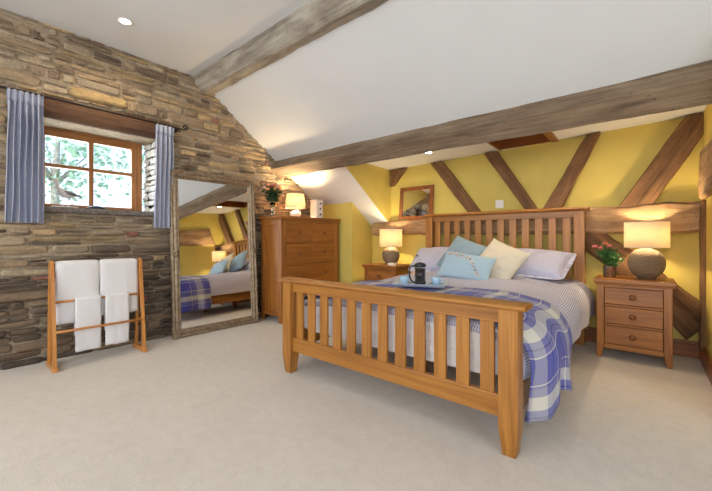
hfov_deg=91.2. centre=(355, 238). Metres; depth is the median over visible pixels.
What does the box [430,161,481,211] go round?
brace
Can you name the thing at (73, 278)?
towel
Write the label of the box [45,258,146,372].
towel rail
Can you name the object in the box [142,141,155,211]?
trim
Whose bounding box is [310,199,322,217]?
drawers
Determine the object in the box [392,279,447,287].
tray
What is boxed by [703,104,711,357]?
wall
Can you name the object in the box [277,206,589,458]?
bed
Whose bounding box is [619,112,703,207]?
brace
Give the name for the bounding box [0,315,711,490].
floor
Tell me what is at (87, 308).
towel
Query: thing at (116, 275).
towel
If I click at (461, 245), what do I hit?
cushion
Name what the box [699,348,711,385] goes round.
baseboard
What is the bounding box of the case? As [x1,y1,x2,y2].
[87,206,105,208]
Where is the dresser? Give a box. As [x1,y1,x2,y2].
[259,215,340,323]
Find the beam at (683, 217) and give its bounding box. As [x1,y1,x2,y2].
[372,201,699,235]
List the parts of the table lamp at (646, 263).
lamp shade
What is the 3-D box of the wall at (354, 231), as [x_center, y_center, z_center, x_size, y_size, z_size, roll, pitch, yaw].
[-0.177,0.249,5.131,0.700,1.501,0.453,0,0,40]
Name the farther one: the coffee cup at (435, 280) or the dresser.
the dresser
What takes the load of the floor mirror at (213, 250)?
on the floor
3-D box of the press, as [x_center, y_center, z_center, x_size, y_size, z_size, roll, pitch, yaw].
[0.456,0.241,2.595,0.130,0.202,0.086,0,0,5]
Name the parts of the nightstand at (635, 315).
knob, knob, knob, drawer, drawer, drawer, cornice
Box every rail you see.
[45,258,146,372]
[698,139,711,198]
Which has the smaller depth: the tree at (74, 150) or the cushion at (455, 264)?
the cushion at (455, 264)
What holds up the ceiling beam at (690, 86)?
attached to the ceiling
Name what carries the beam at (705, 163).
attached to the wall at (707, 136)
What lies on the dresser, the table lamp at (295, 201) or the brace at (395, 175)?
the table lamp at (295, 201)
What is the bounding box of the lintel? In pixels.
[13,88,173,139]
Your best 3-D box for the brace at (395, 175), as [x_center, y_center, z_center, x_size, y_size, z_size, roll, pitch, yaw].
[0.583,-0.833,4.769,0.268,0.226,0.064,0,0,40]
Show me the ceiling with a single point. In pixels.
(399, 66)
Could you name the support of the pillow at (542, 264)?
on the duvet at (573, 299)
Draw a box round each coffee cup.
[399,276,408,283]
[431,276,443,283]
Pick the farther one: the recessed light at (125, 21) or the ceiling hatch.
the ceiling hatch
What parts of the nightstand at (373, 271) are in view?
drawer, frame, cornice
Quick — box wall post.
[699,200,705,349]
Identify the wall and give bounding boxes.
[0,8,311,369]
[323,202,371,282]
[346,164,390,220]
[372,117,702,341]
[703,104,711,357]
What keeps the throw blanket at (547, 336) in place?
on the duvet at (573, 299)
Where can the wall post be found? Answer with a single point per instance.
(702, 216)
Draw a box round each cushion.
[436,235,486,266]
[436,251,496,279]
[480,238,530,278]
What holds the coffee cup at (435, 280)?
on the saucer
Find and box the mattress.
[304,298,497,374]
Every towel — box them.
[54,260,99,324]
[74,295,100,351]
[99,258,137,314]
[104,292,128,345]
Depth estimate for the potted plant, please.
3.00 m
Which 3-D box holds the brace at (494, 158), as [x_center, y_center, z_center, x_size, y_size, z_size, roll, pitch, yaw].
[1.704,-0.623,3.837,0.585,0.707,0.064,0,0,40]
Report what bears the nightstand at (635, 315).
on the floor
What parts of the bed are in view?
footboard post, rail, footboard rail, footboard rail, footboard cap rail, headboard post, headboard rail, headboard cap rail, footboard post, rail, headboard post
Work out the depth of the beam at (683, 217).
3.21 m
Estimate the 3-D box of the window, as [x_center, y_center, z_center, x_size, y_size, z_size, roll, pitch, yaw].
[-2.518,-0.641,3.343,0.073,0.758,0.825,0,0,40]
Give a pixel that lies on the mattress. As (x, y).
(451, 330)
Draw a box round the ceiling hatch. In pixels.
[487,132,558,150]
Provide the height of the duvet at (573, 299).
0.373 m
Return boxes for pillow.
[408,247,448,271]
[513,248,576,279]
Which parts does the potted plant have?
pot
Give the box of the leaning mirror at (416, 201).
[399,184,433,219]
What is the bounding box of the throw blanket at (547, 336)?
[304,281,571,422]
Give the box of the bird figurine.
[47,178,81,207]
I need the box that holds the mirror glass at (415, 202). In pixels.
[402,189,429,216]
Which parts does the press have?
handle, lid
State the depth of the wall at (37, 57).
3.13 m
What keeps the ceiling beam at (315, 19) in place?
attached to the ceiling
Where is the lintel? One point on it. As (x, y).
(52, 109)
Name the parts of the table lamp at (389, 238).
lamp shade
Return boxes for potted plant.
[592,242,624,277]
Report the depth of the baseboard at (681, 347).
2.96 m
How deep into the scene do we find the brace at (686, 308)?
2.95 m
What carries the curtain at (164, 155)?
hanging from the curtain rod
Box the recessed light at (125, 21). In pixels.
[117,17,131,24]
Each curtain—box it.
[4,86,43,222]
[153,121,173,227]
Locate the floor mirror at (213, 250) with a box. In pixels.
[168,168,259,339]
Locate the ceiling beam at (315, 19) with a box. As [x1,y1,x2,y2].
[192,0,387,93]
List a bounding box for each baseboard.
[586,327,698,358]
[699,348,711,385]
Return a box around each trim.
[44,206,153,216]
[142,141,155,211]
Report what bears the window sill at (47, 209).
attached to the wall at (37, 57)
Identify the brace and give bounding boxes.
[390,168,407,186]
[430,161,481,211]
[484,151,537,208]
[543,132,600,208]
[586,233,699,339]
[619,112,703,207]
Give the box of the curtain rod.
[0,85,187,132]
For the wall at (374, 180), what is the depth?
4.61 m
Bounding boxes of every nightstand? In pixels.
[362,262,410,280]
[593,274,676,368]
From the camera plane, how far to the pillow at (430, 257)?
3.91 m
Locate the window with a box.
[44,126,141,210]
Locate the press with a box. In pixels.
[408,257,425,284]
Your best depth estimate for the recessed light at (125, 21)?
2.80 m
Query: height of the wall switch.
0.090 m
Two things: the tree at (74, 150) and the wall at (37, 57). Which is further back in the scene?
the tree at (74, 150)
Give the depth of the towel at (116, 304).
2.95 m
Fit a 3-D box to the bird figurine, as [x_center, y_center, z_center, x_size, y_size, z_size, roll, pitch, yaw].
[-2.513,-0.387,3.014,0.084,0.250,0.246,0,0,40]
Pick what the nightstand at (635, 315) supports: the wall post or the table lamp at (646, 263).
the table lamp at (646, 263)
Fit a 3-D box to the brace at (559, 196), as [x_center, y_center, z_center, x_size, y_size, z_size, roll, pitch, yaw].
[2.132,-0.636,3.475,0.506,0.731,0.076,0,0,40]
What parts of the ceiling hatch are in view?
architrave, architrave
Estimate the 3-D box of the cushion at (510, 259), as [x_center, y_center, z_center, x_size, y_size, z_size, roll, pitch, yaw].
[1.321,0.222,3.233,0.266,0.449,0.498,0,0,-32]
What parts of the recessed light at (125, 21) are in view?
bulb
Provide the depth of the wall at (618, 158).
3.44 m
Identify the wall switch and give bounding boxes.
[495,200,503,207]
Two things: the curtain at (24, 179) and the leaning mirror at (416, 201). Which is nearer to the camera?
the curtain at (24, 179)
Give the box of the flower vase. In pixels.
[261,184,283,215]
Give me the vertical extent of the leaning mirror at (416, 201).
0.449 m
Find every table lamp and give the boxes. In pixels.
[285,193,305,215]
[379,229,401,263]
[624,221,670,279]
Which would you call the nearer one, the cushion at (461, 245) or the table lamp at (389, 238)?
the cushion at (461, 245)
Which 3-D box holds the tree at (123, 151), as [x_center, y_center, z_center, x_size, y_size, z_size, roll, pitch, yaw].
[-7.236,-1.758,13.612,3.451,4.729,3.451,0,0,40]
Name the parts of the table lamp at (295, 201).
lamp shade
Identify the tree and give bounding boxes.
[45,136,128,204]
[118,146,143,205]
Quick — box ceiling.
[0,0,711,225]
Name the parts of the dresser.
panel, drawer, cornice, frame, drawer, drawer, drawer, panel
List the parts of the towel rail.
leg, leg, rail, rail, leg, leg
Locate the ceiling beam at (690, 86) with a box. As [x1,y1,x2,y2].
[271,61,711,177]
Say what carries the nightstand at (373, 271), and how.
on the floor
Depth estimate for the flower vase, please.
4.22 m
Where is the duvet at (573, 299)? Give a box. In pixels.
[304,271,594,379]
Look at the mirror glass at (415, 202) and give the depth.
4.58 m

